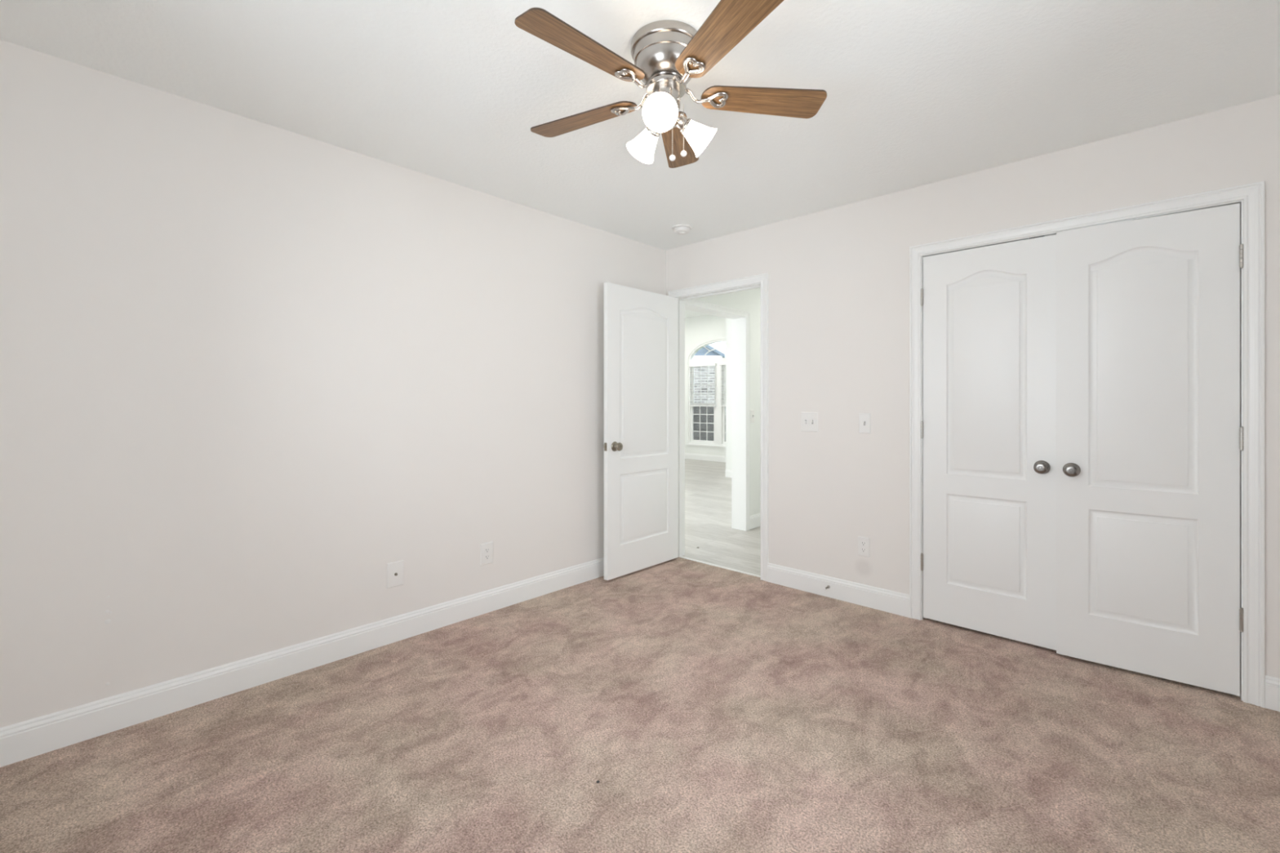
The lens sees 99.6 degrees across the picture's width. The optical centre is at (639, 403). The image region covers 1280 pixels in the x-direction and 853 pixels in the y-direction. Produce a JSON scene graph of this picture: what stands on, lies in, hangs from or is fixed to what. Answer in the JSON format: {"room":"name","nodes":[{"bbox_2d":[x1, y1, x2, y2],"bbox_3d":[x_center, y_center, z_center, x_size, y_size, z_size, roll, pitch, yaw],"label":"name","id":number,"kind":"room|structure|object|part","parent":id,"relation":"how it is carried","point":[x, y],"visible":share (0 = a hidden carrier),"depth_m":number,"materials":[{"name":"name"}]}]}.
{"room":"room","nodes":[
{"label":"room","id":0,"kind":"room"},
{"bbox_2d":[0,39,760,728],"bbox_3d":[0.229,-0.293,4.453,0.144,3.220,8.190,0,0,43],"label":"wall","id":1,"kind":"structure","parent":0,"point":[251,371],"depth_m":2.34,"materials":[{"name":"white paint"}]},
{"bbox_2d":[0,557,604,767],"bbox_3d":[-1.103,1.154,2.920,0.015,0.126,3.850,0,0,43],"label":"baseboard","id":2,"kind":"structure","parent":1,"relation":"attached to","point":[20,741],"depth_m":2.31,"materials":[{"name":"white wood"}]},
{"bbox_2d":[386,560,404,588],"bbox_3d":[-1.247,0.875,2.765,0.016,0.127,0.085,0,0,43],"label":"plate","id":3,"kind":"object","parent":1,"relation":"attached to","point":[395,571],"visible":1,"depth_m":2.77,"materials":[{"name":"white plastic"}]},
{"bbox_2d":[480,541,493,565],"bbox_3d":[-0.891,0.875,3.151,0.008,0.125,0.083,0,0,43],"label":"wall outlet","id":4,"kind":"object","parent":1,"relation":"attached to","point":[486,548],"visible":1,"depth_m":3.15,"materials":[{"name":"white plastic"}]},
{"bbox_2d":[484,547,489,552],"bbox_3d":[-0.890,0.856,3.150,0.003,0.028,0.034,0,0,43],"label":"socket","id":5,"kind":"object","parent":4,"relation":"attached to","point":[486,549],"depth_m":3.15,"materials":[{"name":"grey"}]},
{"bbox_2d":[484,554,489,559],"bbox_3d":[-0.890,0.895,3.150,0.003,0.028,0.034,0,0,43],"label":"socket","id":6,"kind":"object","parent":4,"relation":"attached to","point":[486,556],"depth_m":3.15,"materials":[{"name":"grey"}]},
{"bbox_2d":[750,409,754,422],"bbox_3d":[1.101,0.125,5.263,0.021,0.120,0.070,0,0,43],"label":"light switch","id":7,"kind":"object","parent":1,"relation":"attached to","point":[752,411],"visible":1,"depth_m":5.26,"materials":[{"name":"white plastic"}]},
{"bbox_2d":[749,512,760,529],"bbox_3d":[1.694,1.154,5.899,0.015,0.126,1.877,0,0,43],"label":"baseboard","id":8,"kind":"structure","parent":1,"relation":"attached to","point":[754,520],"depth_m":5.29,"materials":[{"name":"white wood"}]},
{"bbox_2d":[0,458,1279,852],"bbox_3d":[-0.067,1.267,6.116,10.350,0.100,9.930,0,0,43],"label":"floor","id":9,"kind":"structure","parent":0,"point":[712,708],"depth_m":1.91,"materials":[{"name":"brown carpet"}]},
{"bbox_2d":[678,555,760,577],"bbox_3d":[0.587,1.225,4.035,0.761,0.024,0.030,0,0,43],"label":"threshold","id":10,"kind":"object","parent":9,"relation":"on","point":[682,557],"visible":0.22,"depth_m":4.01,"materials":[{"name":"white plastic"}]},
{"bbox_2d":[0,0,1279,250],"bbox_3d":[0.300,-1.273,1.584,3.890,0.100,4.105,0,0,43],"label":"ceiling","id":11,"kind":"structure","parent":0,"point":[920,92],"depth_m":2.05,"materials":[{"name":"white paint"}]},
{"bbox_2d":[514,0,826,168],"bbox_3d":[0.062,-1.018,1.827,1.080,0.411,1.051,0,0,43],"label":"ceiling fan","id":12,"kind":"object","parent":11,"relation":"hanging from","point":[666,55],"visible":1,"depth_m":1.76,"materials":[{"name":"brown wood"}]},
{"bbox_3d":[-0.159,-1.054,1.613,0.434,0.030,0.133,0,0,-43],"label":"blade","id":13,"kind":"part","parent":12,"relation":"part of","materials":[{"name":"brown wood"}]},
{"bbox_3d":[-0.207,-1.054,2.008,0.434,0.030,0.133,0,0,29],"label":"blade","id":14,"kind":"part","parent":12,"relation":"part of","materials":[{"name":"brown wood"}]},
{"bbox_3d":[0.024,-0.922,1.945,0.124,0.119,0.112,0,0,43],"label":"lamp shade","id":15,"kind":"part","parent":12,"relation":"part of","materials":[{"name":"white glass"}]},
{"bbox_2d":[646,126,660,137],"bbox_3d":[0.057,-0.962,1.893,0.062,0.055,0.053,0,0,43],"label":"socket","id":16,"kind":"object","parent":12,"relation":"attached to","point":[650,133],"depth_m":1.89,"materials":[{"name":"silver metal"}]},
{"bbox_3d":[0.073,-0.922,1.718,0.116,0.119,0.125,0,0,43],"label":"lamp shade","id":17,"kind":"part","parent":12,"relation":"part of","materials":[{"name":"white glass"}]},
{"bbox_3d":[0.070,-0.940,1.744,0.042,0.054,0.063,0,0,-4],"label":"bulb","id":18,"kind":"part","parent":12,"relation":"part of","materials":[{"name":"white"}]},
{"bbox_2d":[659,102,670,118],"bbox_3d":[0.082,-0.962,1.783,0.056,0.055,0.062,0,0,43],"label":"bulb","id":19,"kind":"object","parent":12,"relation":"attached to","point":[668,114],"depth_m":1.76,"materials":[{"name":"white glass"}]},
{"bbox_3d":[0.108,-0.910,1.809,0.003,0.179,0.003,0,0,43],"label":"pull chain","id":20,"kind":"part","parent":12,"relation":"part of","materials":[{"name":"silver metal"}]},
{"bbox_3d":[0.154,-1.054,2.177,0.133,0.030,0.434,0,0,11],"label":"blade","id":21,"kind":"part","parent":12,"relation":"part of","materials":[{"name":"brown wood"}]},
{"bbox_3d":[0.147,-0.926,1.826,0.003,0.167,0.003,0,0,43],"label":"pull chain","id":22,"kind":"part","parent":12,"relation":"part of","materials":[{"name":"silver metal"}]},
{"bbox_2d":[675,115,691,133],"bbox_3d":[0.149,-0.962,1.860,0.054,0.055,0.063,0,0,43],"label":"socket","id":23,"kind":"object","parent":12,"relation":"attached to","point":[684,123],"depth_m":1.85,"materials":[{"name":"silver metal"}]},
{"bbox_3d":[0.211,-0.922,1.877,0.113,0.119,0.126,0,0,43],"label":"lamp shade","id":24,"kind":"part","parent":12,"relation":"part of","materials":[{"name":"white glass"}]},
{"bbox_3d":[0.233,-1.054,1.537,0.133,0.030,0.434,0,0,-25],"label":"blade","id":25,"kind":"part","parent":12,"relation":"part of","materials":[{"name":"brown wood"}]},
{"bbox_3d":[0.426,-1.054,1.885,0.434,0.030,0.133,0,0,-7],"label":"blade","id":26,"kind":"part","parent":12,"relation":"part of","materials":[{"name":"brown wood"}]},
{"bbox_2d":[671,223,692,234],"bbox_3d":[0.291,-1.201,3.760,0.140,0.044,0.140,0,0,43],"label":"smoke detector","id":27,"kind":"object","parent":11,"relation":"attached to","point":[682,228],"visible":1,"depth_m":3.72,"materials":[{"name":"white plastic"}]},
{"bbox_2d":[684,309,708,317],"bbox_3d":[-0.993,-1.933,8.083,6.607,0.100,8.630,0,0,43],"label":"ceiling","id":28,"kind":"structure","parent":0,"point":[688,313],"depth_m":11.38,"materials":[{"name":"white paint"}]},
{"bbox_2d":[684,314,725,456],"bbox_3d":[1.239,-0.333,11.804,4.466,3.300,0.150,0,0,43],"label":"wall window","id":29,"kind":"structure","parent":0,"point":[699,330],"depth_m":11.68,"materials":[{"name":"white paint"}]},
{"bbox_2d":[688,363,716,406],"bbox_3d":[1.334,-0.386,11.592,0.705,0.905,0.054,0,0,43],"label":"window blind","id":30,"kind":"object","parent":29,"relation":"attached to","point":[710,364],"visible":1,"depth_m":11.58,"materials":[{"name":"white plastic"}]},
{"bbox_3d":[1.334,0.054,11.592,0.697,0.025,0.045,0,0,43],"label":"rail","id":31,"kind":"part","parent":30,"relation":"part of","materials":[{"name":"white plastic"}]},
{"bbox_2d":[684,453,725,462],"bbox_3d":[1.128,1.158,11.796,4.316,0.126,0.015,0,0,43],"label":"baseboard","id":32,"kind":"structure","parent":29,"relation":"attached to","point":[687,455],"depth_m":11.53,"materials":[{"name":"white wood"}]},
{"bbox_2d":[685,339,725,447],"bbox_3d":[1.663,-0.210,11.362,1.660,2.245,0.155,0,0,43],"label":"window","id":33,"kind":"structure","parent":29,"relation":"attached to","point":[707,424],"depth_m":11.59,"materials":[{"name":"white"}]},
{"bbox_3d":[1.369,0.429,11.661,0.672,0.835,0.028,0,0,43],"label":"sash","id":34,"kind":"part","parent":33,"relation":"part of","materials":[{"name":"white wood"}]},
{"bbox_3d":[1.389,-0.396,11.682,0.672,0.895,0.028,0,0,43],"label":"sash","id":35,"kind":"part","parent":33,"relation":"part of","materials":[{"name":"white"}]},
{"bbox_2d":[702,346,725,359],"bbox_3d":[1.675,-1.102,11.374,0.903,0.312,0.022,0,0,43],"label":"grille","id":36,"kind":"object","parent":33,"relation":"attached to","point":[703,346],"depth_m":11.45,"materials":[{"name":"white"}]},
{"bbox_3d":[1.980,0.429,11.087,0.672,0.835,0.028,0,0,43],"label":"sash","id":37,"kind":"part","parent":33,"relation":"part of","materials":[{"name":"white wood"}]},
{"bbox_3d":[2.000,-0.396,11.109,0.672,0.895,0.028,0,0,43],"label":"sash","id":38,"kind":"part","parent":33,"relation":"part of","materials":[{"name":"white"}]},
{"bbox_2d":[718,362,725,406],"bbox_3d":[1.913,-0.386,11.048,0.705,0.905,0.054,0,0,43],"label":"window blind","id":39,"kind":"object","parent":29,"relation":"attached to","point":[723,363],"visible":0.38,"depth_m":11.22,"materials":[{"name":"white plastic"}]},
{"bbox_2d":[725,317,731,470],"bbox_3d":[2.843,-0.333,8.906,2.141,3.300,1.880,0,0,43],"label":"wall","id":40,"kind":"structure","parent":0,"point":[728,321],"depth_m":8.91,"materials":[{"name":"white paint"}]},
{"bbox_2d":[724,469,731,477],"bbox_3d":[2.194,1.158,8.215,2.141,0.126,0.015,0,0,43],"label":"baseboard","id":41,"kind":"structure","parent":40,"relation":"attached to","point":[727,473],"depth_m":8.91,"materials":[{"name":"white wood"}]},
{"bbox_2d":[666,94,1279,678],"bbox_3d":[1.615,0.042,3.087,3.750,2.530,0.115,0,0,43],"label":"wall","id":42,"kind":"structure","parent":0,"point":[838,277],"depth_m":3.19,"materials":[{"name":"white paint"}]},
{"bbox_2d":[603,282,678,580],"bbox_3d":[0.027,0.190,3.953,0.150,2.022,0.780,0,0,43],"label":"door","id":43,"kind":"structure","parent":42,"relation":"in","point":[641,444],"depth_m":3.90,"materials":[{"name":"white wood"}]},
{"bbox_3d":[-0.153,0.296,3.694,0.058,0.067,0.067,0,0,43],"label":"knob","id":44,"kind":"part","parent":43,"relation":"part of","materials":[{"name":"silver metal"}]},
{"bbox_2d":[668,273,768,582],"bbox_3d":[0.899,0.174,4.508,1.078,2.126,1.239,0,0,43],"label":"door frame","id":45,"kind":"structure","parent":42,"relation":"attached to","point":[760,281],"depth_m":4.34,"materials":[{"name":"white wood"}]},
{"bbox_2d":[800,412,817,431],"bbox_3d":[1.088,0.120,3.488,0.115,0.127,0.021,0,0,43],"label":"light switch","id":46,"kind":"object","parent":42,"relation":"attached to","point":[809,420],"visible":1,"depth_m":3.49,"materials":[{"name":"white plastic"}]},
{"bbox_2d":[767,563,909,617],"bbox_3d":[1.204,1.154,3.384,0.906,0.126,0.015,0,0,43],"label":"baseboard","id":47,"kind":"structure","parent":42,"relation":"attached to","point":[874,597],"depth_m":3.34,"materials":[{"name":"white wood"}]},
{"bbox_2d":[857,536,869,557],"bbox_3d":[1.346,0.863,3.255,0.069,0.116,0.008,0,0,43],"label":"wall outlet","id":48,"kind":"object","parent":42,"relation":"attached to","point":[863,542],"visible":1,"depth_m":3.25,"materials":[{"name":"white plastic"}]},
{"bbox_2d":[860,541,866,546],"bbox_3d":[1.345,0.844,3.254,0.034,0.028,0.003,0,0,43],"label":"socket","id":49,"kind":"object","parent":48,"relation":"attached to","point":[862,543],"depth_m":3.25,"materials":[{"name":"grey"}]},
{"bbox_2d":[860,547,866,552],"bbox_3d":[1.345,0.882,3.254,0.034,0.028,0.003,0,0,43],"label":"socket","id":50,"kind":"object","parent":48,"relation":"attached to","point":[862,549],"depth_m":3.25,"materials":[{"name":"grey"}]},
{"bbox_2d":[858,413,870,433],"bbox_3d":[1.345,0.120,3.246,0.068,0.122,0.021,0,0,43],"label":"light switch","id":51,"kind":"object","parent":42,"relation":"attached to","point":[864,418],"visible":1,"depth_m":3.25,"materials":[{"name":"white plastic"}]},
{"bbox_2d":[920,234,1056,650],"bbox_3d":[1.794,0.188,2.827,0.607,2.027,0.092,0,0,43],"label":"door","id":52,"kind":"structure","parent":42,"relation":"in","point":[988,424],"depth_m":2.81,"materials":[{"name":"white wood"}]},
{"bbox_3d":[1.962,0.315,2.645,0.067,0.067,0.058,0,0,43],"label":"knob","id":53,"kind":"part","parent":52,"relation":"part of","materials":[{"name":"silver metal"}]},
{"bbox_2d":[909,181,1264,707],"bbox_3d":[2.056,0.174,2.661,1.326,2.126,0.132,0,0,43],"label":"door frame","id":54,"kind":"structure","parent":42,"relation":"attached to","point":[1251,197],"depth_m":2.21,"materials":[{"name":"white wood"}]},
{"bbox_2d":[1056,203,1243,696],"bbox_3d":[2.227,0.190,2.395,0.607,2.022,0.092,0,0,40],"label":"door","id":55,"kind":"structure","parent":42,"relation":"in","point":[1149,434],"depth_m":2.39,"materials":[{"name":"white wood"}]},
{"bbox_3d":[2.026,0.315,2.539,0.067,0.067,0.058,0,0,40],"label":"knob","id":56,"kind":"part","parent":55,"relation":"part of","materials":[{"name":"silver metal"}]},
{"bbox_2d":[1264,675,1279,711],"bbox_3d":[2.719,1.154,1.961,0.599,0.126,0.015,0,0,43],"label":"baseboard","id":57,"kind":"structure","parent":42,"relation":"attached to","point":[1272,685],"depth_m":2.15,"materials":[{"name":"white wood"}]},
{"label":"outside","id":58,"kind":"structure","parent":0,"visible":0},
{"bbox_3d":[15.588,1.667,35.313,60.000,0.100,53.770,0,0,43],"label":"ground","id":59,"kind":"structure","parent":58,"visible":0},
{"bbox_2d":[693,345,724,402],"bbox_3d":[-0.857,-1.008,20.331,7.490,5.250,8.360,0,0,5],"label":"brick house","id":60,"kind":"structure","parent":59,"relation":"on","point":[715,353],"depth_m":16.02,"materials":[{"name":"white"}]}
]}

